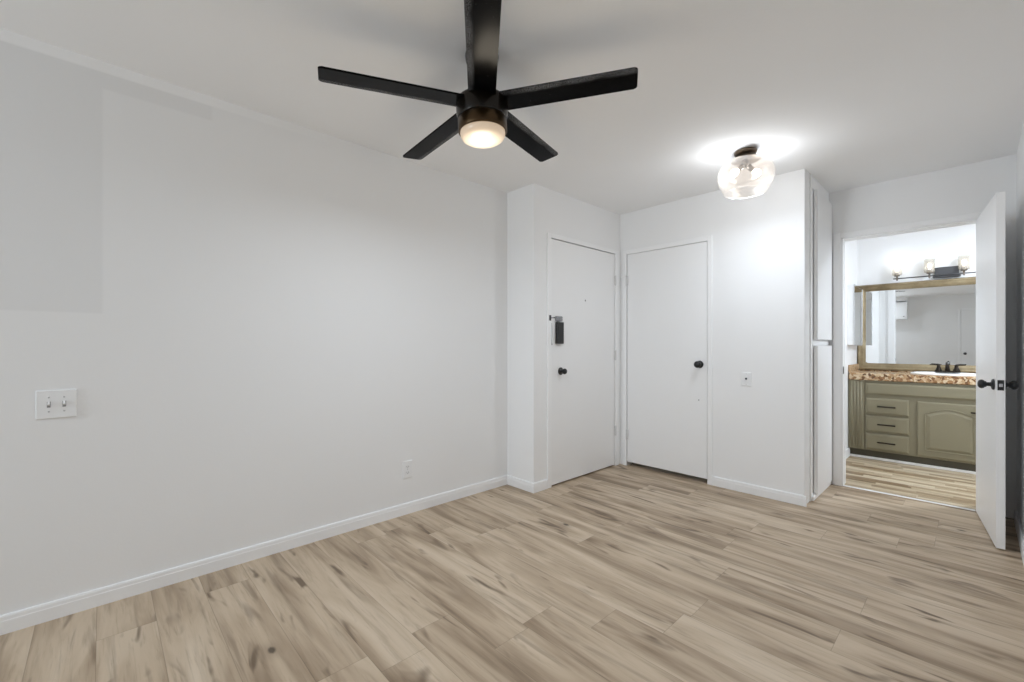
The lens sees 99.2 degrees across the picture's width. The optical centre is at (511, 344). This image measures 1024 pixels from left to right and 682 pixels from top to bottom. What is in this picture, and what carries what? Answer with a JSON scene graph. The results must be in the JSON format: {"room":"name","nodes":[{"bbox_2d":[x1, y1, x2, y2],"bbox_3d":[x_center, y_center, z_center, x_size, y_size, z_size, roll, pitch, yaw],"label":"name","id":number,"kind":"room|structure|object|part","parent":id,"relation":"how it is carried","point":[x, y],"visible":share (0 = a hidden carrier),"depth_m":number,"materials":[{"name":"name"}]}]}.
{"room":"empty living room","nodes":[
{"label":"empty living room","id":0,"kind":"room"},
{"bbox_2d":[0,28,506,614],"bbox_3d":[-2.213,-0.056,1.679,5.880,2.440,0.100,0,0,-43],"label":"wall","id":1,"kind":"structure","parent":0,"point":[255,320],"depth_m":2.23,"materials":[{"name":"paint"}]},
{"bbox_2d":[36,389,76,419],"bbox_3d":[-1.939,0.252,1.856,0.122,0.120,0.020,0,0,-43],"label":"light switch","id":2,"kind":"object","parent":1,"relation":"attached to","point":[50,404],"visible":1,"depth_m":1.86,"materials":[{"name":"plastic"}]},
{"bbox_2d":[0,475,507,634],"bbox_3d":[-2.175,1.127,1.638,5.880,0.075,0.013,0,0,-43],"label":"baseboard","id":3,"kind":"structure","parent":1,"relation":"attached to","point":[38,614],"depth_m":2.23,"materials":[{"name":"paint"}]},
{"bbox_2d":[403,460,411,478],"bbox_3d":[-0.722,0.859,3.010,0.072,0.120,0.008,0,0,-43],"label":"wall outlet","id":4,"kind":"object","parent":1,"relation":"attached to","point":[407,465],"visible":1,"depth_m":3.01,"materials":[{"name":"plastic"}]},
{"bbox_2d":[0,456,1023,681],"bbox_3d":[0.354,1.187,1.666,9.800,0.054,4.940,0,0,-43],"label":"floor","id":5,"kind":"structure","parent":0,"point":[634,572],"depth_m":1.99,"materials":[{"name":"brown wood"}]},
{"bbox_2d":[810,174,831,500],"bbox_3d":[2.449,-0.056,3.446,0.600,2.439,0.030,0,0,-43],"label":"tall cabinet","id":6,"kind":"object","parent":5,"relation":"on","point":[822,205],"visible":1,"depth_m":3.35,"materials":[{"name":"paint"}]},
{"bbox_3d":[2.480,0.567,3.473,0.483,1.122,0.026,0,0,-43],"label":"door","id":7,"kind":"part","parent":6,"relation":"part of","materials":[{"name":"paint"}]},
{"bbox_3d":[2.480,-0.609,3.473,0.483,1.135,0.026,0,0,-43],"label":"door","id":8,"kind":"part","parent":6,"relation":"part of","materials":[{"name":"paint"}]},
{"bbox_2d":[843,485,974,510],"bbox_3d":[2.999,1.161,3.336,0.022,0.006,0.749,0,0,-43],"label":"threshold","id":9,"kind":"object","parent":5,"relation":"on","point":[843,485],"visible":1,"depth_m":3.29,"materials":[{"name":"plastic"}]},
{"bbox_2d":[848,379,975,473],"bbox_3d":[4.188,0.758,4.175,0.574,0.801,1.476,0,0,-43],"label":"bathroom vanity","id":10,"kind":"object","parent":5,"relation":"on","point":[930,425],"visible":0.81,"depth_m":4.18,"materials":[{"name":"paint"}]},
{"bbox_3d":[3.716,0.972,4.324,0.020,0.159,0.326,0,0,-43],"label":"drawer","id":11,"kind":"part","parent":10,"relation":"part of","materials":[{"name":"paint"}]},
{"bbox_3d":[3.716,0.792,4.324,0.020,0.157,0.326,0,0,-43],"label":"drawer","id":12,"kind":"part","parent":10,"relation":"part of","materials":[{"name":"paint"}]},
{"bbox_3d":[3.716,0.613,4.324,0.020,0.154,0.326,0,0,-43],"label":"drawer","id":13,"kind":"part","parent":10,"relation":"part of","materials":[{"name":"paint"}]},
{"bbox_2d":[848,364,975,384],"bbox_3d":[4.207,0.283,4.179,0.543,0.150,1.497,0,0,-43],"label":"countertop","id":14,"kind":"structure","parent":10,"relation":"on","point":[855,373],"depth_m":4.25,"materials":[{"name":"stone"}]},
{"bbox_2d":[910,372,975,375],"bbox_3d":[4.167,0.276,4.185,0.410,0.017,0.510,0,0,-43],"label":"sink","id":15,"kind":"object","parent":14,"relation":"in","point":[920,373],"visible":0.82,"depth_m":4.16,"materials":[{"name":"ceramic"}]},
{"bbox_2d":[930,361,965,372],"bbox_3d":[4.267,0.215,4.274,0.144,0.105,0.254,0,0,-43],"label":"faucet","id":16,"kind":"object","parent":14,"relation":"on","point":[956,369],"visible":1,"depth_m":4.29,"materials":[{"name":"brown metal"}]},
{"bbox_3d":[4.265,0.210,4.272,0.138,0.091,0.042,0,0,-43],"label":"spout","id":17,"kind":"part","parent":16,"relation":"part of","materials":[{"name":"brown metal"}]},
{"bbox_3d":[4.300,0.261,4.305,0.054,0.014,0.183,0,0,-43],"label":"deck plate","id":18,"kind":"part","parent":16,"relation":"part of","materials":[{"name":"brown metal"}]},
{"bbox_3d":[4.343,0.225,4.260,0.052,0.059,0.052,0,0,-43],"label":"handle","id":19,"kind":"part","parent":16,"relation":"part of","materials":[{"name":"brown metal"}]},
{"bbox_3d":[4.016,0.795,4.005,0.020,0.512,0.429,0,0,-43],"label":"door","id":20,"kind":"part","parent":10,"relation":"part of","materials":[{"name":"paint"}]},
{"bbox_3d":[4.007,0.795,3.996,0.008,0.402,0.329,0,0,-43],"label":"arched panel","id":21,"kind":"part","parent":10,"relation":"part of","materials":[{"name":"paint"}]},
{"bbox_2d":[0,0,1023,214],"bbox_3d":[0.354,-1.316,1.666,9.800,0.080,4.940,0,0,-43],"label":"ceiling","id":22,"kind":"structure","parent":0,"point":[848,93],"depth_m":2.04,"materials":[{"name":"paint"}]},
{"bbox_2d":[318,0,637,161],"bbox_3d":[-0.154,-1.085,1.956,1.282,0.383,1.240,0,0,-43],"label":"ceiling fan","id":23,"kind":"object","parent":22,"relation":"hanging from","point":[482,118],"visible":1,"depth_m":1.81,"materials":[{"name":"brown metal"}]},
{"bbox_3d":[-0.477,-1.048,1.779,0.575,0.008,0.116,-2,7,-22],"label":"blade","id":24,"kind":"part","parent":23,"relation":"part of","materials":[{"name":"black wood"}]},
{"bbox_3d":[-0.373,-1.048,2.205,0.116,0.008,0.575,-11,6,-40],"label":"blade","id":25,"kind":"part","parent":23,"relation":"part of","materials":[{"name":"black wood"}]},
{"bbox_3d":[-0.105,-1.062,1.549,0.116,0.008,0.575,6,-1,-4],"label":"blade","id":26,"kind":"part","parent":23,"relation":"part of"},
{"bbox_3d":[0.063,-1.062,2.237,0.116,0.008,0.575,-11,-5,31],"label":"blade","id":27,"kind":"part","parent":23,"relation":"part of","materials":[{"name":"black wood"}]},
{"bbox_3d":[0.229,-1.071,1.832,0.575,0.008,0.116,-2,-8,14],"label":"blade","id":28,"kind":"part","parent":23,"relation":"part of","materials":[{"name":"black wood"}]},
{"bbox_2d":[717,147,775,197],"bbox_3d":[1.538,-1.139,2.871,0.340,0.274,0.340,0,0,-43],"label":"ceiling light","id":29,"kind":"object","parent":22,"relation":"attached to","point":[745,156],"visible":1,"depth_m":2.85,"materials":[{"name":"glass"}]},
{"bbox_2d":[730,163,745,176],"bbox_3d":[1.485,-1.151,2.871,0.084,0.086,0.082,0,0,-43],"label":"bulb","id":30,"kind":"object","parent":29,"relation":"attached to","point":[734,172],"depth_m":2.86,"materials":[{"name":"white glass"}]},
{"bbox_2d":[746,164,760,176],"bbox_3d":[1.590,-1.151,2.871,0.084,0.086,0.082,0,0,-43],"label":"bulb","id":31,"kind":"object","parent":29,"relation":"attached to","point":[755,172],"depth_m":2.86,"materials":[{"name":"white glass"}]},
{"bbox_2d":[507,187,524,479],"bbox_3d":[0.034,-0.056,3.655,0.100,2.440,0.305,0,0,-43],"label":"wall","id":32,"kind":"structure","parent":0,"point":[516,198],"depth_m":3.59,"materials":[{"name":"paint"}]},
{"bbox_2d":[507,475,534,492],"bbox_3d":[0.070,1.127,3.534,0.013,0.075,0.305,0,0,-43],"label":"baseboard","id":33,"kind":"structure","parent":32,"relation":"attached to","point":[512,481],"depth_m":3.52,"materials":[{"name":"paint"}]},
{"bbox_2d":[525,183,619,482],"bbox_3d":[0.617,-0.056,3.925,1.320,2.440,0.100,0,0,-43],"label":"wall","id":34,"kind":"structure","parent":0,"point":[546,210],"depth_m":3.50,"materials":[{"name":"paint"}]},
{"bbox_2d":[535,479,547,492],"bbox_3d":[0.230,1.127,3.484,0.152,0.075,0.013,0,0,-43],"label":"baseboard","id":35,"kind":"structure","parent":34,"relation":"attached to","point":[542,485],"depth_m":3.48,"materials":[{"name":"paint"}]},
{"bbox_2d":[549,239,615,484],"bbox_3d":[0.659,0.140,3.878,0.975,2.024,0.106,0,0,-43],"label":"door","id":36,"kind":"structure","parent":34,"relation":"in","point":[583,278],"depth_m":3.85,"materials":[{"name":"paint"}]},
{"bbox_3d":[0.392,-0.219,3.627,0.076,0.040,0.018,0,0,-43],"label":"latch plate","id":37,"kind":"part","parent":36,"relation":"part of","materials":[{"name":"grey metal"}]},
{"bbox_3d":[0.427,0.219,3.630,0.064,0.064,0.062,0,0,-43],"label":"knob","id":38,"kind":"part","parent":36,"relation":"part of","materials":[{"name":"black metal"}]},
{"bbox_2d":[547,232,711,487],"bbox_3d":[0.975,0.125,3.584,1.066,2.078,0.888,0,0,-43],"label":"door frame","id":39,"kind":"structure","parent":34,"relation":"attached to","point":[708,239],"depth_m":3.64,"materials":[{"name":"paint"}]},
{"bbox_2d":[620,168,807,502],"bbox_3d":[1.623,-0.056,3.747,0.100,2.440,1.540,0,0,-43],"label":"wall","id":40,"kind":"structure","parent":0,"point":[760,243],"depth_m":3.39,"materials":[{"name":"paint"}]},
{"bbox_2d":[621,241,706,478],"bbox_3d":[1.347,0.127,3.940,0.104,1.994,0.809,0,0,-43],"label":"door","id":41,"kind":"structure","parent":40,"relation":"in","point":[667,287],"depth_m":3.92,"materials":[{"name":"paint"}]},
{"bbox_3d":[1.570,0.164,3.676,0.066,0.064,0.064,0,0,-43],"label":"knob","id":42,"kind":"part","parent":41,"relation":"part of","materials":[{"name":"black metal"}]},
{"bbox_2d":[741,372,750,385],"bbox_3d":[1.841,0.269,3.430,0.016,0.108,0.072,0,0,-43],"label":"cable wall plate","id":43,"kind":"object","parent":40,"relation":"attached to","point":[745,376],"visible":1,"depth_m":3.43,"materials":[{"name":"plastic"}]},
{"bbox_2d":[712,476,806,506],"bbox_3d":[1.891,1.127,3.380,0.013,0.075,0.665,0,0,-43],"label":"baseboard","id":44,"kind":"structure","parent":40,"relation":"attached to","point":[783,496],"depth_m":3.35,"materials":[{"name":"paint"}]},
{"bbox_2d":[808,173,827,501],"bbox_3d":[2.389,-0.056,3.479,0.650,2.440,0.100,0,0,-43],"label":"wall","id":45,"kind":"structure","parent":0,"point":[808,173],"depth_m":3.25,"materials":[{"name":"paint"}]},
{"bbox_2d":[846,240,856,448],"bbox_3d":[3.302,-0.056,4.421,1.730,2.440,0.090,0,0,-43],"label":"wall","id":46,"kind":"structure","parent":0,"point":[851,246],"depth_m":4.61,"materials":[{"name":"paint"}]},
{"bbox_2d":[846,447,849,458],"bbox_3d":[3.126,1.119,4.185,1.150,0.090,0.013,0,0,-43],"label":"baseboard","id":47,"kind":"structure","parent":46,"relation":"attached to","point":[848,448],"depth_m":4.51,"materials":[{"name":"paint"}]},
{"bbox_2d":[847,284,862,344],"bbox_3d":[3.667,-0.311,4.660,0.480,0.632,0.061,0,0,-43],"label":"medicine cabinet","id":48,"kind":"object","parent":46,"relation":"attached to","point":[854,292],"visible":1,"depth_m":4.52,"materials":[{"name":"paint"}]},
{"bbox_3d":[3.686,-0.311,4.641,0.446,0.596,0.004,0,0,-43],"label":"mirror door","id":49,"kind":"part","parent":48,"relation":"part of","materials":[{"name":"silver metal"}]},
{"bbox_3d":[3.686,-0.311,4.641,0.480,0.632,0.007,0,0,-43],"label":"door frame","id":50,"kind":"part","parent":48,"relation":"part of","materials":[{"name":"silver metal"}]},
{"bbox_2d":[857,224,975,371],"bbox_3d":[4.735,-0.056,4.088,0.100,2.440,2.360,0,0,-43],"label":"wall","id":51,"kind":"structure","parent":0,"point":[877,257],"depth_m":4.56,"materials":[{"name":"paint"}]},
{"bbox_2d":[857,277,975,372],"bbox_3d":[4.372,-0.196,4.378,0.029,0.936,1.430,0,0,-43],"label":"framed mirror","id":52,"kind":"object","parent":51,"relation":"attached to","point":[915,325],"visible":0.59,"depth_m":4.53,"materials":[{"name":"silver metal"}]},
{"bbox_2d":[893,256,975,280],"bbox_3d":[4.337,-0.773,4.352,0.115,0.196,0.822,0,0,-43],"label":"vanity light","id":53,"kind":"object","parent":51,"relation":"attached to","point":[951,271],"visible":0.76,"depth_m":4.38,"materials":[{"name":"white glass"}]},
{"bbox_2d":[894,266,899,280],"bbox_3d":[4.072,-0.775,4.610,0.082,0.192,0.082,0,0,-43],"label":"bulb","id":54,"kind":"object","parent":53,"relation":"attached to","point":[897,274],"depth_m":4.60,"materials":[{"name":"white glass"}]},
{"bbox_2d":[926,263,934,277],"bbox_3d":[4.242,-0.775,4.430,0.082,0.192,0.082,0,0,-43],"label":"bulb","id":55,"kind":"object","parent":53,"relation":"attached to","point":[929,265],"depth_m":4.42,"materials":[{"name":"white glass"}]},
{"bbox_2d":[958,256,969,274],"bbox_3d":[4.409,-0.775,4.252,0.082,0.192,0.082,0,0,-43],"label":"bulb","id":56,"kind":"object","parent":53,"relation":"attached to","point":[964,268],"depth_m":4.25,"materials":[{"name":"white glass"}]},
{"bbox_2d":[829,154,1015,518],"bbox_3d":[3.403,-0.056,2.965,0.120,2.440,2.350,0,0,-43],"label":"wall","id":57,"kind":"structure","parent":0,"point":[968,188],"depth_m":3.09,"materials":[{"name":"paint"}]},
{"bbox_2d":[833,212,981,485],"bbox_3d":[3.023,0.121,3.361,0.134,2.086,0.874,0,0,-43],"label":"door frame","id":58,"kind":"structure","parent":57,"relation":"attached to","point":[836,237],"depth_m":3.60,"materials":[{"name":"paint"}]},
{"bbox_2d":[976,191,1018,549],"bbox_3d":[3.001,0.144,2.748,0.160,2.020,0.753,0,0,41],"label":"door","id":59,"kind":"structure","parent":57,"relation":"in","point":[991,384],"depth_m":2.56,"materials":[{"name":"paint"}]},
{"bbox_3d":[2.768,0.228,2.548,0.066,0.064,0.064,0,0,41],"label":"knob","id":60,"kind":"part","parent":59,"relation":"part of","materials":[{"name":"black metal"}]},
{"bbox_3d":[2.766,0.228,2.467,0.025,0.058,0.003,0,0,40],"label":"latch plate","id":61,"kind":"part","parent":59,"relation":"part of","materials":[{"name":"black metal"}]},
{"bbox_3d":[2.842,0.228,2.485,0.058,0.064,0.064,0,0,41],"label":"knob","id":62,"kind":"part","parent":59,"relation":"part of","materials":[{"name":"black metal"}]},
{"bbox_2d":[1016,122,1023,533],"bbox_3d":[1.457,-0.056,1.042,5.350,2.440,0.100,0,0,-43],"label":"wall","id":63,"kind":"structure","parent":0,"point":[1020,151],"depth_m":2.65,"materials":[{"name":"paint"}]},
{"bbox_2d":[1014,510,1023,564],"bbox_3d":[1.385,1.121,1.053,5.260,0.085,0.014,0,0,-43],"label":"baseboard","id":64,"kind":"structure","parent":63,"relation":"attached to","point":[1018,527],"depth_m":2.56,"materials":[{"name":"paint"}]}
]}

